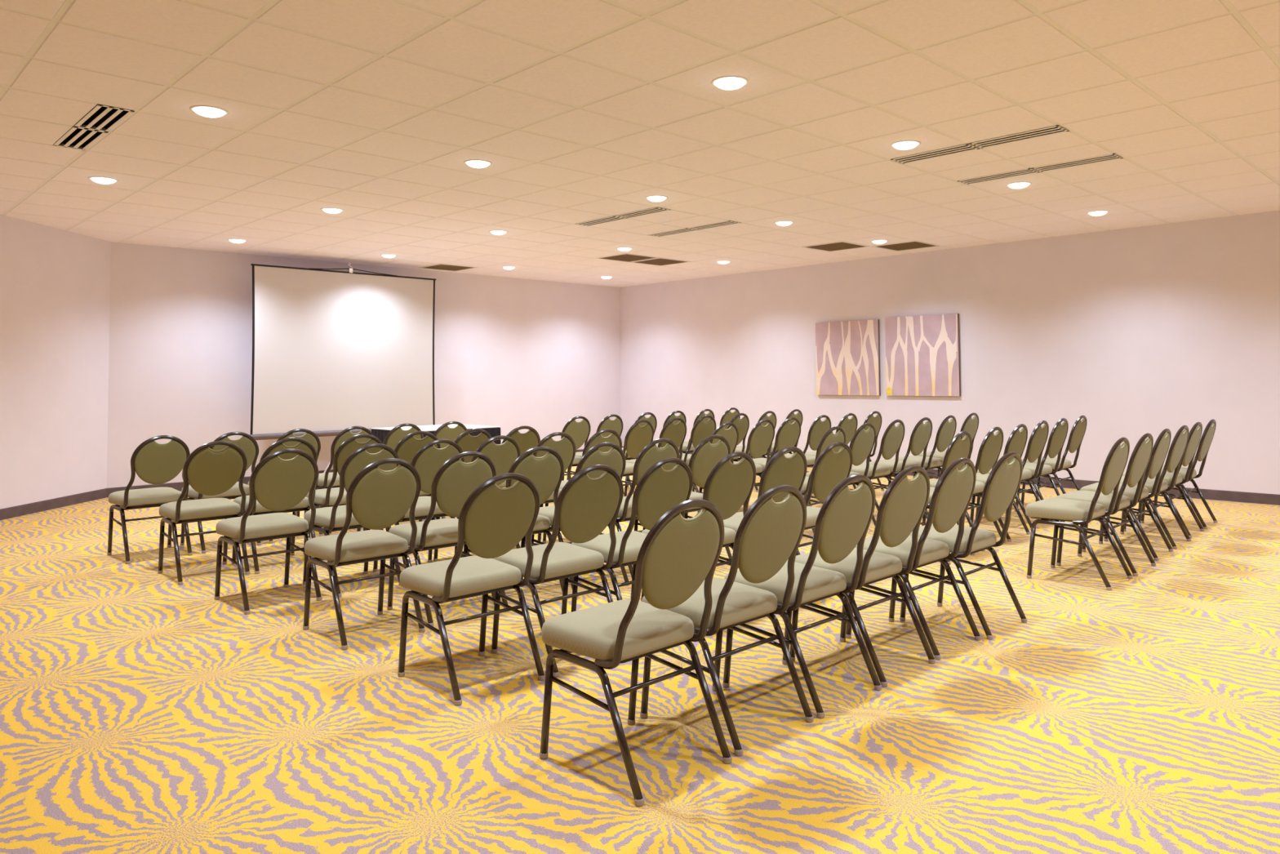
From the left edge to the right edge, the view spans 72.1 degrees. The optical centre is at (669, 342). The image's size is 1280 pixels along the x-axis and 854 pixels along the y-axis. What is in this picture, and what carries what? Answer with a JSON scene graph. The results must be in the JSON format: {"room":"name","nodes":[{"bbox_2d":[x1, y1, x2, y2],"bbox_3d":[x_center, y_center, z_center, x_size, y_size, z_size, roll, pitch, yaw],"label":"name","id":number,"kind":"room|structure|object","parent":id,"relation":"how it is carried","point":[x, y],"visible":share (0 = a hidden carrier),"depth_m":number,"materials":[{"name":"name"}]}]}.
{"room":"conference room","nodes":[
{"label":"conference room","id":0,"kind":"room"},
{"bbox_2d":[0,214,111,509],"bbox_3d":[-6.351,0.056,5.636,0.120,3.014,8.485,0,-2,0],"label":"wall","id":1,"kind":"structure","parent":0,"point":[55,283],"depth_m":8.96,"materials":[{"name":"white paint"}]},
{"bbox_2d":[0,488,106,519],"bbox_3d":[-6.275,1.509,5.578,0.009,0.104,8.485,0,-2,0],"label":"baseboard","id":2,"kind":"structure","parent":1,"relation":"attached to","point":[35,507],"depth_m":8.92,"materials":[{"name":"plastic"}]},
{"bbox_2d":[106,241,620,488],"bbox_3d":[-3.617,0.311,12.650,0.120,3.014,7.719,-3,-3,45],"label":"wall","id":3,"kind":"structure","parent":0,"point":[510,353],"depth_m":11.02,"materials":[{"name":"white paint"}]},
{"bbox_2d":[106,448,583,497],"bbox_3d":[-3.560,1.763,12.547,0.009,0.104,7.719,-3,-3,45],"label":"baseboard","id":4,"kind":"structure","parent":3,"relation":"attached to","point":[177,486],"depth_m":10.22,"materials":[{"name":"plastic"}]},
{"bbox_2d":[0,458,1279,853],"bbox_3d":[-0.214,1.539,4.982,15.832,0.100,14.120,-3,-3,45],"label":"floor","id":5,"kind":"structure","parent":0,"point":[142,711],"depth_m":3.34,"materials":[{"name":"carpet"}]},
{"bbox_2d":[106,435,192,564],"bbox_3d":[-3.857,1.129,6.542,0.554,0.900,0.446,-3,-3,44],"label":"banquet chair","id":6,"kind":"object","parent":5,"relation":"on","point":[153,462],"visible":0.84,"depth_m":6.42,"materials":[{"name":"green fabric"}]},
{"bbox_2d":[157,440,249,585],"bbox_3d":[-3.111,1.097,5.890,0.446,0.900,0.554,2,-3,-43],"label":"banquet chair","id":7,"kind":"object","parent":5,"relation":"on","point":[208,471],"visible":0.97,"depth_m":5.77,"materials":[{"name":"green fabric"}]},
{"bbox_2d":[180,431,261,553],"bbox_3d":[-3.517,1.141,6.910,0.554,0.900,0.446,-3,-3,44],"label":"banquet chair","id":8,"kind":"object","parent":5,"relation":"on","point":[247,443],"visible":0.48,"depth_m":6.82,"materials":[{"name":"green fabric"}]},
{"bbox_2d":[214,448,321,614],"bbox_3d":[-2.355,1.063,5.178,0.554,0.900,0.446,-3,-3,45],"label":"banquet chair","id":9,"kind":"object","parent":5,"relation":"on","point":[277,483],"visible":1,"depth_m":5.07,"materials":[{"name":"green fabric"}]},
{"bbox_2d":[231,437,317,573],"bbox_3d":[-2.761,1.106,6.187,0.446,0.900,0.554,2,-3,-43],"label":"banquet chair","id":10,"kind":"object","parent":5,"relation":"on","point":[304,445],"visible":0.41,"depth_m":6.05,"materials":[{"name":"green fabric"}]},
{"bbox_2d":[247,428,323,543],"bbox_3d":[-3.177,1.153,7.284,0.554,0.900,0.446,-3,-3,44],"label":"banquet chair","id":11,"kind":"object","parent":5,"relation":"on","point":[312,437],"visible":0.29,"depth_m":7.16,"materials":[{"name":"green fabric"}]},
{"bbox_2d":[303,426,373,534],"bbox_3d":[-2.837,1.163,7.602,0.555,0.900,0.446,-3,-3,44],"label":"banquet chair","id":12,"kind":"object","parent":5,"relation":"on","point":[325,478],"visible":0.3,"depth_m":7.40,"materials":[{"name":"green fabric"}]},
{"bbox_2d":[249,262,435,472],"bbox_3d":[-4.251,0.368,11.499,0.826,2.812,2.534,-3,-3,45],"label":"projection screen","id":13,"kind":"object","parent":5,"relation":"on","point":[334,351],"visible":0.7,"depth_m":11.29,"materials":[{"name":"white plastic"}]},
{"bbox_2d":[302,434,383,554],"bbox_3d":[-2.383,1.115,6.496,0.446,0.900,0.554,2,-3,-44],"label":"banquet chair","id":14,"kind":"object","parent":5,"relation":"on","point":[326,497],"visible":0.37,"depth_m":6.31,"materials":[{"name":"green fabric"}]},
{"bbox_2d":[302,443,400,597],"bbox_3d":[-1.985,1.075,5.543,0.554,0.900,0.446,-3,-3,45],"label":"banquet chair","id":15,"kind":"object","parent":5,"relation":"on","point":[332,518],"visible":0.53,"depth_m":5.38,"materials":[{"name":"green fabric"}]},
{"bbox_2d":[302,457,425,649],"bbox_3d":[-1.565,1.031,4.527,0.446,0.900,0.554,2,-3,-44],"label":"banquet chair","id":16,"kind":"object","parent":5,"relation":"on","point":[377,499],"visible":1,"depth_m":4.42,"materials":[{"name":"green fabric"}]},
{"bbox_2d":[363,431,440,531],"bbox_3d":[-2.061,1.126,6.822,0.446,0.900,0.554,2,-3,-44],"label":"banquet chair","id":17,"kind":"object","parent":5,"relation":"on","point":[408,446],"visible":0.28,"depth_m":6.62,"materials":[{"name":"green fabric"}]},
{"bbox_2d":[382,422,425,520],"bbox_3d":[-2.528,1.176,8.000,0.554,0.900,0.446,-3,-3,44],"label":"banquet chair","id":18,"kind":"object","parent":5,"relation":"on","point":[396,434],"visible":0.21,"depth_m":7.79,"materials":[{"name":"green fabric"}]},
{"bbox_2d":[373,439,464,571],"bbox_3d":[-1.661,1.086,5.890,0.446,0.900,0.554,2,-3,-44],"label":"banquet chair","id":19,"kind":"object","parent":5,"relation":"on","point":[428,459],"visible":0.38,"depth_m":5.73,"materials":[{"name":"green fabric"}]},
{"bbox_2d":[371,423,501,444],"bbox_3d":[-2.609,1.324,9.840,0.988,0.752,1.118,-3,-3,45],"label":"table","id":20,"kind":"object","parent":5,"relation":"on","point":[380,433],"visible":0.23,"depth_m":9.77,"materials":[{"name":"paint"}]},
{"bbox_2d":[386,451,500,626],"bbox_3d":[-1.251,1.043,4.903,0.446,0.900,0.554,2,-3,-43],"label":"banquet chair","id":21,"kind":"object","parent":5,"relation":"on","point":[455,479],"visible":0.65,"depth_m":4.75,"materials":[{"name":"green fabric"}]},
{"bbox_2d":[433,421,467,448],"bbox_3d":[-2.188,1.186,8.309,0.554,0.900,0.446,-3,-3,44],"label":"banquet chair","id":22,"kind":"object","parent":5,"relation":"on","point":[443,432],"visible":0.22,"depth_m":8.13,"materials":[{"name":"green fabric"}]},
{"bbox_2d":[418,428,491,521],"bbox_3d":[-1.711,1.135,7.116,0.446,0.900,0.554,2,-3,-44],"label":"banquet chair","id":23,"kind":"object","parent":5,"relation":"on","point":[468,442],"visible":0.22,"depth_m":6.94,"materials":[{"name":"green fabric"}]},
{"bbox_2d":[397,472,545,706],"bbox_3d":[-0.848,0.997,3.799,0.446,0.900,0.554,2,-3,-44],"label":"banquet chair","id":24,"kind":"object","parent":5,"relation":"on","point":[493,519],"visible":1,"depth_m":3.69,"materials":[{"name":"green fabric"}]},
{"bbox_2d":[433,435,520,561],"bbox_3d":[-1.341,1.096,6.214,0.446,0.900,0.554,2,-3,-44],"label":"banquet chair","id":25,"kind":"object","parent":5,"relation":"on","point":[503,455],"visible":0.26,"depth_m":6.08,"materials":[{"name":"green fabric"}]},
{"bbox_2d":[462,446,568,608],"bbox_3d":[-0.912,1.053,5.212,0.446,0.900,0.554,2,-3,-43],"label":"banquet chair","id":26,"kind":"object","parent":5,"relation":"on","point":[546,472],"visible":0.45,"depth_m":5.10,"materials":[{"name":"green fabric"}]},
{"bbox_2d":[497,425,540,488],"bbox_3d":[-1.377,1.144,7.430,0.446,0.900,0.554,2,-3,-44],"label":"banquet chair","id":27,"kind":"object","parent":5,"relation":"on","point":[528,440],"visible":0.23,"depth_m":7.29,"materials":[{"name":"green fabric"}]},
{"bbox_2d":[502,431,575,544],"bbox_3d":[-0.985,1.106,6.542,0.446,0.900,0.554,2,-3,-44],"label":"banquet chair","id":28,"kind":"object","parent":5,"relation":"on","point":[565,446],"visible":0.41,"depth_m":6.43,"materials":[{"name":"green fabric"}]},
{"bbox_2d":[491,464,623,677],"bbox_3d":[-0.506,1.006,4.119,0.446,0.900,0.555,2,-3,-45],"label":"banquet chair","id":29,"kind":"object","parent":5,"relation":"on","point":[585,505],"visible":0.88,"depth_m":4.00,"materials":[{"name":"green fabric"}]},
{"bbox_2d":[560,415,591,480],"bbox_3d":[-1.117,1.213,9.219,0.554,0.900,0.446,-3,-3,42],"label":"banquet chair","id":30,"kind":"object","parent":5,"relation":"on","point":[580,432],"visible":0.38,"depth_m":9.11,"materials":[{"name":"green fabric"}]},
{"bbox_2d":[531,441,629,596],"bbox_3d":[-0.563,1.062,5.502,0.446,0.900,0.554,2,-3,-44],"label":"banquet chair","id":31,"kind":"object","parent":5,"relation":"on","point":[615,458],"visible":0.32,"depth_m":5.36,"materials":[{"name":"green fabric"}]},
{"bbox_2d":[542,428,622,542],"bbox_3d":[-0.661,1.117,6.880,0.554,0.900,0.446,-3,-3,44],"label":"banquet chair","id":32,"kind":"object","parent":5,"relation":"on","point":[597,438],"visible":0.23,"depth_m":6.72,"materials":[{"name":"green fabric"}]},
{"bbox_2d":[566,413,624,496],"bbox_3d":[-0.796,1.225,9.588,0.554,0.900,0.446,-2,-3,41],"label":"banquet chair","id":33,"kind":"object","parent":5,"relation":"on","point":[616,424],"visible":0.3,"depth_m":9.45,"materials":[{"name":"green fabric"}]},
{"bbox_2d":[570,457,694,630],"bbox_3d":[-0.174,1.016,4.436,0.446,0.900,0.554,2,-3,-44],"label":"banquet chair","id":34,"kind":"object","parent":5,"relation":"on","point":[659,490],"visible":0.62,"depth_m":4.28,"materials":[{"name":"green fabric"}]},
{"bbox_2d":[539,498,732,806],"bbox_3d":[-0.108,0.958,2.970,0.554,0.900,0.446,-3,-3,45],"label":"banquet chair","id":35,"kind":"object","parent":5,"relation":"on","point":[677,553],"visible":1,"depth_m":2.87,"materials":[{"name":"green fabric"}]},
{"bbox_2d":[622,419,653,485],"bbox_3d":[-0.440,1.172,8.329,0.555,0.900,0.446,-2,-3,40],"label":"banquet chair","id":36,"kind":"object","parent":5,"relation":"on","point":[637,437],"visible":0.42,"depth_m":8.20,"materials":[{"name":"green fabric"}]},
{"bbox_2d":[599,438,679,577],"bbox_3d":[-0.223,1.071,5.812,0.446,0.900,0.554,2,-3,-43],"label":"banquet chair","id":37,"kind":"object","parent":5,"relation":"on","point":[651,454],"visible":0.42,"depth_m":5.61,"materials":[{"name":"green fabric"}]},
{"bbox_2d":[622,412,657,493],"bbox_3d":[-0.434,1.241,10.061,0.554,0.900,0.446,-2,-3,41],"label":"banquet chair","id":38,"kind":"object","parent":5,"relation":"on","point":[652,419],"visible":0.24,"depth_m":9.92,"materials":[{"name":"green fabric"}]},
{"bbox_2d":[624,417,686,496],"bbox_3d":[-0.121,1.185,8.709,0.554,0.900,0.446,-2,-3,40],"label":"banquet chair","id":39,"kind":"object","parent":5,"relation":"on","point":[677,433],"visible":0.4,"depth_m":8.59,"materials":[{"name":"green fabric"}]},
{"bbox_2d":[655,410,686,453],"bbox_3d":[-0.089,1.255,10.482,0.554,0.900,0.446,-3,-3,42],"label":"banquet chair","id":40,"kind":"object","parent":5,"relation":"on","point":[672,415],"visible":0.25,"depth_m":10.31,"materials":[{"name":"green fabric"}]},
{"bbox_2d":[643,434,732,559],"bbox_3d":[0.132,1.080,6.101,0.446,0.900,0.554,2,-3,-44],"label":"banquet chair","id":41,"kind":"object","parent":5,"relation":"on","point":[706,455],"visible":0.39,"depth_m":5.93,"materials":[{"name":"green fabric"}]},
{"bbox_2d":[678,408,714,453],"bbox_3d":[0.272,1.269,10.929,0.554,0.900,0.446,-2,-3,41],"label":"banquet chair","id":42,"kind":"object","parent":5,"relation":"on","point":[686,444],"visible":0.27,"depth_m":10.76,"materials":[{"name":"green fabric"}]},
{"bbox_2d":[679,414,715,466],"bbox_3d":[0.198,1.201,9.188,0.554,0.900,0.446,-2,-3,41],"label":"banquet chair","id":43,"kind":"object","parent":5,"relation":"on","point":[701,429],"visible":0.41,"depth_m":9.01,"materials":[{"name":"green fabric"}]},
{"bbox_2d":[640,451,755,601],"bbox_3d":[0.173,1.025,4.734,0.446,0.900,0.554,2,-3,-44],"label":"banquet chair","id":44,"kind":"object","parent":5,"relation":"on","point":[728,486],"visible":0.41,"depth_m":4.59,"materials":[{"name":"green fabric"}]},
{"bbox_2d":[692,422,738,513],"bbox_3d":[0.319,1.143,7.755,0.554,0.900,0.446,-3,-3,42],"label":"banquet chair","id":45,"kind":"object","parent":5,"relation":"on","point":[731,434],"visible":0.24,"depth_m":7.62,"materials":[{"name":"green fabric"}]},
{"bbox_2d":[692,413,749,492],"bbox_3d":[0.583,1.215,9.619,0.554,0.900,0.446,-2,-3,40],"label":"banquet chair","id":46,"kind":"object","parent":5,"relation":"on","point":[742,424],"visible":0.28,"depth_m":9.54,"materials":[{"name":"green fabric"}]},
{"bbox_2d":[640,484,813,755],"bbox_3d":[0.222,0.969,3.317,0.446,0.900,0.554,2,-3,-45],"label":"banquet chair","id":47,"kind":"object","parent":5,"relation":"on","point":[770,533],"visible":0.83,"depth_m":3.19,"materials":[{"name":"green fabric"}]},
{"bbox_2d":[720,407,740,429],"bbox_3d":[0.621,1.282,11.332,0.554,0.900,0.446,-2,-3,42],"label":"banquet chair","id":48,"kind":"object","parent":5,"relation":"on","point":[727,416],"visible":0.22,"depth_m":11.13,"materials":[{"name":"green fabric"}]},
{"bbox_2d":[733,418,774,505],"bbox_3d":[0.693,1.159,8.218,0.554,0.900,0.446,-2,-3,42],"label":"banquet chair","id":49,"kind":"object","parent":5,"relation":"on","point":[761,437],"visible":0.56,"depth_m":8.08,"materials":[{"name":"green fabric"}]},
{"bbox_2d":[734,410,776,492],"bbox_3d":[0.947,1.233,10.151,0.554,0.900,0.446,-2,-3,40],"label":"banquet chair","id":50,"kind":"object","parent":5,"relation":"on","point":[772,417],"visible":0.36,"depth_m":10.03,"materials":[{"name":"green fabric"}]},
{"bbox_2d":[719,446,807,560],"bbox_3d":[0.497,1.036,5.060,0.446,0.900,0.554,2,-3,-44],"label":"banquet chair","id":51,"kind":"object","parent":5,"relation":"on","point":[780,469],"visible":0.33,"depth_m":4.90,"materials":[{"name":"green fabric"}]},
{"bbox_2d":[737,417,800,484],"bbox_3d":[0.991,1.170,8.575,0.554,0.900,0.446,-3,-3,42],"label":"banquet chair","id":52,"kind":"object","parent":5,"relation":"on","point":[788,434],"visible":0.45,"depth_m":8.41,"materials":[{"name":"green fabric"}]},
{"bbox_2d":[752,408,802,458],"bbox_3d":[1.319,1.248,10.607,0.554,0.900,0.446,-2,-3,40],"label":"banquet chair","id":53,"kind":"object","parent":5,"relation":"on","point":[798,415],"visible":0.27,"depth_m":10.45,"materials":[{"name":"green fabric"}]},
{"bbox_2d":[722,474,881,718],"bbox_3d":[0.555,0.979,3.641,0.554,0.900,0.446,-3,-3,45],"label":"banquet chair","id":54,"kind":"object","parent":5,"relation":"on","point":[843,520],"visible":0.75,"depth_m":3.52,"materials":[{"name":"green fabric"}]},
{"bbox_2d":[784,414,831,506],"bbox_3d":[1.365,1.185,9.007,0.555,0.900,0.446,-3,-3,42],"label":"banquet chair","id":55,"kind":"object","parent":5,"relation":"on","point":[818,428],"visible":0.48,"depth_m":8.84,"materials":[{"name":"green fabric"}]},
{"bbox_2d":[800,426,845,533],"bbox_3d":[1.111,1.107,7.006,0.554,0.900,0.446,-2,-3,41],"label":"banquet chair","id":56,"kind":"object","parent":5,"relation":"on","point":[828,437],"visible":0.35,"depth_m":6.81,"materials":[{"name":"green fabric"}]},
{"bbox_2d":[795,441,852,555],"bbox_3d":[0.823,1.045,5.376,0.446,0.900,0.554,2,-3,-44],"label":"banquet chair","id":57,"kind":"object","parent":5,"relation":"on","point":[830,468],"visible":0.41,"depth_m":5.21,"materials":[{"name":"green fabric"}]},
{"bbox_2d":[804,413,857,488],"bbox_3d":[1.718,1.197,9.393,0.554,0.900,0.446,-3,-3,42],"label":"banquet chair","id":58,"kind":"object","parent":5,"relation":"on","point":[849,426],"visible":0.3,"depth_m":9.28,"materials":[{"name":"green fabric"}]},
{"bbox_2d":[804,422,875,525],"bbox_3d":[1.456,1.122,7.456,0.554,0.900,0.446,-2,-3,42],"label":"banquet chair","id":59,"kind":"object","parent":5,"relation":"on","point":[862,442],"visible":0.47,"depth_m":7.33,"materials":[{"name":"green fabric"}]},
{"bbox_2d":[789,465,935,687],"bbox_3d":[0.876,0.989,3.968,0.446,0.900,0.554,2,-3,-45],"label":"banquet chair","id":60,"kind":"object","parent":5,"relation":"on","point":[903,504],"visible":0.84,"depth_m":3.85,"materials":[{"name":"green fabric"}]},
{"bbox_2d":[858,410,884,490],"bbox_3d":[2.091,1.212,9.859,0.554,0.900,0.446,-3,-3,42],"label":"banquet chair","id":61,"kind":"object","parent":5,"relation":"on","point":[876,420],"visible":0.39,"depth_m":9.76,"materials":[{"name":"green fabric"}]},
{"bbox_2d":[849,419,904,511],"bbox_3d":[1.839,1.139,7.965,0.554,0.900,0.446,-2,-3,41],"label":"banquet chair","id":62,"kind":"object","parent":5,"relation":"on","point":[893,436],"visible":0.69,"depth_m":7.84,"materials":[{"name":"green fabric"}]},
{"bbox_2d":[869,417,932,485],"bbox_3d":[2.196,1.151,8.328,0.554,0.900,0.446,-3,-3,42],"label":"banquet chair","id":63,"kind":"object","parent":5,"relation":"on","point":[920,437],"visible":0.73,"depth_m":8.19,"materials":[{"name":"green fabric"}]},
{"bbox_2d":[845,457,981,660],"bbox_3d":[1.201,1.000,4.308,0.554,0.900,0.446,-3,-3,45],"label":"banquet chair","id":64,"kind":"object","parent":5,"relation":"on","point":[953,493],"visible":0.77,"depth_m":4.19,"materials":[{"name":"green fabric"}]},
{"bbox_2d":[893,415,956,479],"bbox_3d":[2.548,1.163,8.706,0.554,0.900,0.446,-2,-3,41],"label":"banquet chair","id":65,"kind":"object","parent":5,"relation":"on","point":[946,431],"visible":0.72,"depth_m":8.57,"materials":[{"name":"green fabric"}]},
{"bbox_2d":[882,430,974,564],"bbox_3d":[1.871,1.074,6.308,0.554,0.900,0.446,-2,-3,42],"label":"banquet chair","id":66,"kind":"object","parent":5,"relation":"on","point":[958,448],"visible":0.34,"depth_m":6.11,"materials":[{"name":"green fabric"}]},
{"bbox_2d":[918,412,981,497],"bbox_3d":[2.958,1.181,9.240,0.554,0.900,0.446,-3,-3,42],"label":"banquet chair","id":67,"kind":"object","parent":5,"relation":"on","point":[970,424],"visible":0.35,"depth_m":9.13,"materials":[{"name":"green fabric"}]},
{"bbox_2d":[899,451,1026,639],"bbox_3d":[1.548,1.009,4.608,0.554,0.900,0.446,-3,-3,45],"label":"banquet chair","id":68,"kind":"object","parent":5,"relation":"on","point":[1002,483],"visible":0.78,"depth_m":4.49,"materials":[{"name":"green fabric"}]},
{"bbox_2d":[921,426,1006,551],"bbox_3d":[2.266,1.088,6.749,0.554,0.900,0.446,-3,-3,42],"label":"banquet chair","id":69,"kind":"object","parent":5,"relation":"on","point":[990,448],"visible":0.45,"depth_m":6.62,"materials":[{"name":"green fabric"}]},
{"bbox_2d":[968,423,1030,542],"bbox_3d":[2.599,1.099,7.110,0.554,0.900,0.446,-2,-3,42],"label":"banquet chair","id":70,"kind":"object","parent":5,"relation":"on","point":[1016,442],"visible":0.3,"depth_m":6.98,"materials":[{"name":"green fabric"}]},
{"bbox_2d":[975,420,1048,528],"bbox_3d":[2.986,1.116,7.613,0.554,0.900,0.446,-2,-3,42],"label":"banquet chair","id":71,"kind":"object","parent":5,"relation":"on","point":[1038,437],"visible":0.56,"depth_m":7.49,"materials":[{"name":"green fabric"}]},
{"bbox_2d":[1014,417,1068,520],"bbox_3d":[3.320,1.128,7.981,0.554,0.900,0.446,-3,-3,43],"label":"banquet chair","id":72,"kind":"object","parent":5,"relation":"on","point":[1057,437],"visible":0.67,"depth_m":7.85,"materials":[{"name":"green fabric"}]},
{"bbox_2d":[1021,415,1087,505],"bbox_3d":[3.729,1.145,8.484,0.554,0.900,0.446,-2,-3,42],"label":"banquet chair","id":73,"kind":"object","parent":5,"relation":"on","point":[1076,436],"visible":0.63,"depth_m":8.36,"materials":[{"name":"green fabric"}]},
{"bbox_2d":[1025,436,1133,590],"bbox_3d":[2.601,1.038,5.557,0.554,0.900,0.446,-3,-3,43],"label":"banquet chair","id":74,"kind":"object","parent":5,"relation":"on","point":[1049,509],"visible":1,"depth_m":5.47,"materials":[{"name":"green fabric"}]},
{"bbox_2d":[1055,432,1155,576],"bbox_3d":[2.949,1.050,5.920,0.554,0.900,0.446,-3,-3,44],"label":"banquet chair","id":75,"kind":"object","parent":5,"relation":"on","point":[1140,458],"visible":0.78,"depth_m":5.81,"materials":[{"name":"green fabric"}]},
{"bbox_2d":[1080,428,1173,560],"bbox_3d":[3.332,1.065,6.379,0.554,0.900,0.446,-3,-3,42],"label":"banquet chair","id":76,"kind":"object","parent":5,"relation":"on","point":[1161,446],"visible":0.7,"depth_m":6.25,"materials":[{"name":"green fabric"}]},
{"bbox_2d":[1103,425,1191,549],"bbox_3d":[3.691,1.077,6.772,0.554,0.900,0.446,-3,-3,43],"label":"banquet chair","id":77,"kind":"object","parent":5,"relation":"on","point":[1179,443],"visible":0.7,"depth_m":6.62,"materials":[{"name":"green fabric"}]},
{"bbox_2d":[1122,422,1204,537],"bbox_3d":[4.053,1.091,7.199,0.554,0.900,0.446,-3,-3,43],"label":"banquet chair","id":78,"kind":"object","parent":5,"relation":"on","point":[1195,433],"visible":0.64,"depth_m":7.08,"materials":[{"name":"green fabric"}]},
{"bbox_2d":[1140,418,1217,528],"bbox_3d":[4.406,1.104,7.586,0.554,0.900,0.446,-2,-3,42],"label":"banquet chair","id":79,"kind":"object","parent":5,"relation":"on","point":[1208,433],"visible":0.7,"depth_m":7.43,"materials":[{"name":"green fabric"}]},
{"bbox_2d":[0,0,1279,287],"bbox_3d":[-0.238,-1.462,5.101,15.431,0.161,13.718,-3,-3,45],"label":"ceiling","id":80,"kind":"structure","parent":0,"point":[374,111],"depth_m":5.46,"materials":[{"name":"tile"}]},
{"bbox_2d":[53,103,134,150],"bbox_3d":[-3.623,-1.360,5.508,1.208,0.046,0.185,-3,-3,45],"label":"ceiling vent","id":81,"kind":"object","parent":80,"relation":"in","point":[100,116],"visible":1,"depth_m":5.46,"materials":[{"name":"white metal"}]},
{"bbox_2d":[88,176,119,184],"bbox_3d":[-4.421,-1.271,6.865,0.205,0.053,0.205,-3,-3,45],"label":"recessed light","id":82,"kind":"object","parent":80,"relation":"in","point":[100,180],"visible":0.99,"depth_m":6.82,"materials":[{"name":"white glass"}]},
{"bbox_2d":[189,105,228,117],"bbox_3d":[-2.692,-1.353,5.144,0.205,0.053,0.205,-3,-3,45],"label":"recessed light","id":83,"kind":"object","parent":80,"relation":"in","point":[208,111],"visible":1,"depth_m":5.10,"materials":[{"name":"white glass"}]},
{"bbox_2d":[419,263,477,271],"bbox_3d":[-3.137,-1.093,12.472,0.594,0.059,0.594,-3,-3,45],"label":"ceiling vent","id":84,"kind":"object","parent":80,"relation":"in","point":[438,266],"visible":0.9,"depth_m":12.46,"materials":[{"name":"brown metal"}]},
{"bbox_2d":[463,159,492,168],"bbox_3d":[-1.401,-1.312,6.440,0.205,0.053,0.205,-3,-3,45],"label":"recessed light","id":85,"kind":"object","parent":80,"relation":"in","point":[477,163],"visible":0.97,"depth_m":6.39,"materials":[{"name":"white glass"}]},
{"bbox_2d":[574,207,669,226],"bbox_3d":[-0.476,-1.261,8.665,1.208,0.046,0.185,-3,-3,45],"label":"ceiling vent","id":86,"kind":"object","parent":80,"relation":"in","point":[626,215],"visible":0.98,"depth_m":8.63,"materials":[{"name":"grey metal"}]},
{"bbox_2d":[595,253,659,262],"bbox_3d":[-0.548,-1.148,11.615,0.594,0.059,0.594,-3,-3,45],"label":"ceiling vent","id":87,"kind":"object","parent":80,"relation":"in","point":[625,257],"visible":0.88,"depth_m":11.61,"materials":[{"name":"brown metal"}]},
{"bbox_2d":[630,257,691,266],"bbox_3d":[-0.117,-1.135,12.047,0.594,0.059,0.594,-3,-3,45],"label":"ceiling vent","id":88,"kind":"object","parent":80,"relation":"in","point":[660,261],"visible":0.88,"depth_m":12.04,"materials":[{"name":"brown metal"}]},
{"bbox_2d":[647,220,740,236],"bbox_3d":[0.252,-1.238,9.395,1.208,0.046,0.185,-3,-3,45],"label":"ceiling vent","id":89,"kind":"object","parent":80,"relation":"in","point":[711,225],"visible":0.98,"depth_m":9.37,"materials":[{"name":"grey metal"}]},
{"bbox_2d":[711,75,749,89],"bbox_3d":[0.328,-1.394,4.720,0.205,0.053,0.205,-3,-3,45],"label":"recessed light","id":90,"kind":"object","parent":80,"relation":"in","point":[728,82],"visible":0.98,"depth_m":4.67,"materials":[{"name":"white glass"}]},
{"bbox_2d":[801,240,870,251],"bbox_3d":[2.042,-1.203,10.759,0.594,0.059,0.594,-3,-3,45],"label":"ceiling vent","id":91,"kind":"object","parent":80,"relation":"in","point":[837,246],"visible":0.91,"depth_m":10.74,"materials":[{"name":"brown metal"}]},
{"bbox_2d":[889,140,920,150],"bbox_3d":[1.619,-1.353,6.016,0.205,0.053,0.205,-3,-3,45],"label":"recessed light","id":92,"kind":"object","parent":80,"relation":"in","point":[902,144],"visible":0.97,"depth_m":5.97,"materials":[{"name":"white glass"}]},
{"bbox_2d":[871,240,940,251],"bbox_3d":[2.904,-1.210,10.761,0.594,0.059,0.594,-3,-3,45],"label":"ceiling vent","id":93,"kind":"object","parent":80,"relation":"in","point":[910,245],"visible":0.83,"depth_m":10.76,"materials":[{"name":"brown metal"}]},
{"bbox_2d":[890,124,1069,164],"bbox_3d":[2.117,-1.384,6.085,1.208,0.046,0.185,-3,-3,45],"label":"ceiling vent","id":94,"kind":"object","parent":80,"relation":"in","point":[1055,128],"visible":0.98,"depth_m":6.04,"materials":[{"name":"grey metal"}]},
{"bbox_2d":[1005,181,1031,188],"bbox_3d":[2.911,-1.312,7.311,0.205,0.053,0.205,-3,-3,45],"label":"recessed light","id":95,"kind":"object","parent":80,"relation":"in","point":[1020,184],"visible":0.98,"depth_m":7.26,"materials":[{"name":"white glass"}]},
{"bbox_2d":[957,153,1123,184],"bbox_3d":[2.845,-1.361,6.815,1.208,0.046,0.185,-3,-3,45],"label":"ceiling vent","id":96,"kind":"object","parent":80,"relation":"in","point":[1113,156],"visible":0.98,"depth_m":6.78,"materials":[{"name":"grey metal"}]},
{"bbox_2d":[619,210,1279,494],"bbox_3d":[4.657,0.137,9.943,15.432,3.014,0.120,-3,-3,45],"label":"wall","id":97,"kind":"structure","parent":0,"point":[1135,332],"depth_m":10.24,"materials":[{"name":"white paint"}]},
{"bbox_2d":[815,319,880,395],"bbox_3d":[2.439,0.211,12.038,1.010,1.012,0.039,-3,-3,45],"label":"canvas","id":98,"kind":"object","parent":97,"relation":"attached to","point":[847,353],"visible":1,"depth_m":12.00},
{"bbox_2d":[884,313,960,395],"bbox_3d":[3.234,0.166,11.246,1.025,1.027,0.040,-3,-3,45],"label":"canvas","id":99,"kind":"object","parent":97,"relation":"attached to","point":[922,353],"visible":1,"depth_m":11.21},
{"bbox_2d":[622,445,1279,505],"bbox_3d":[4.623,1.589,9.840,15.432,0.104,0.009,-3,-3,45],"label":"baseboard","id":100,"kind":"structure","parent":97,"relation":"attached to","point":[1208,494],"depth_m":8.91,"materials":[{"name":"plastic"}]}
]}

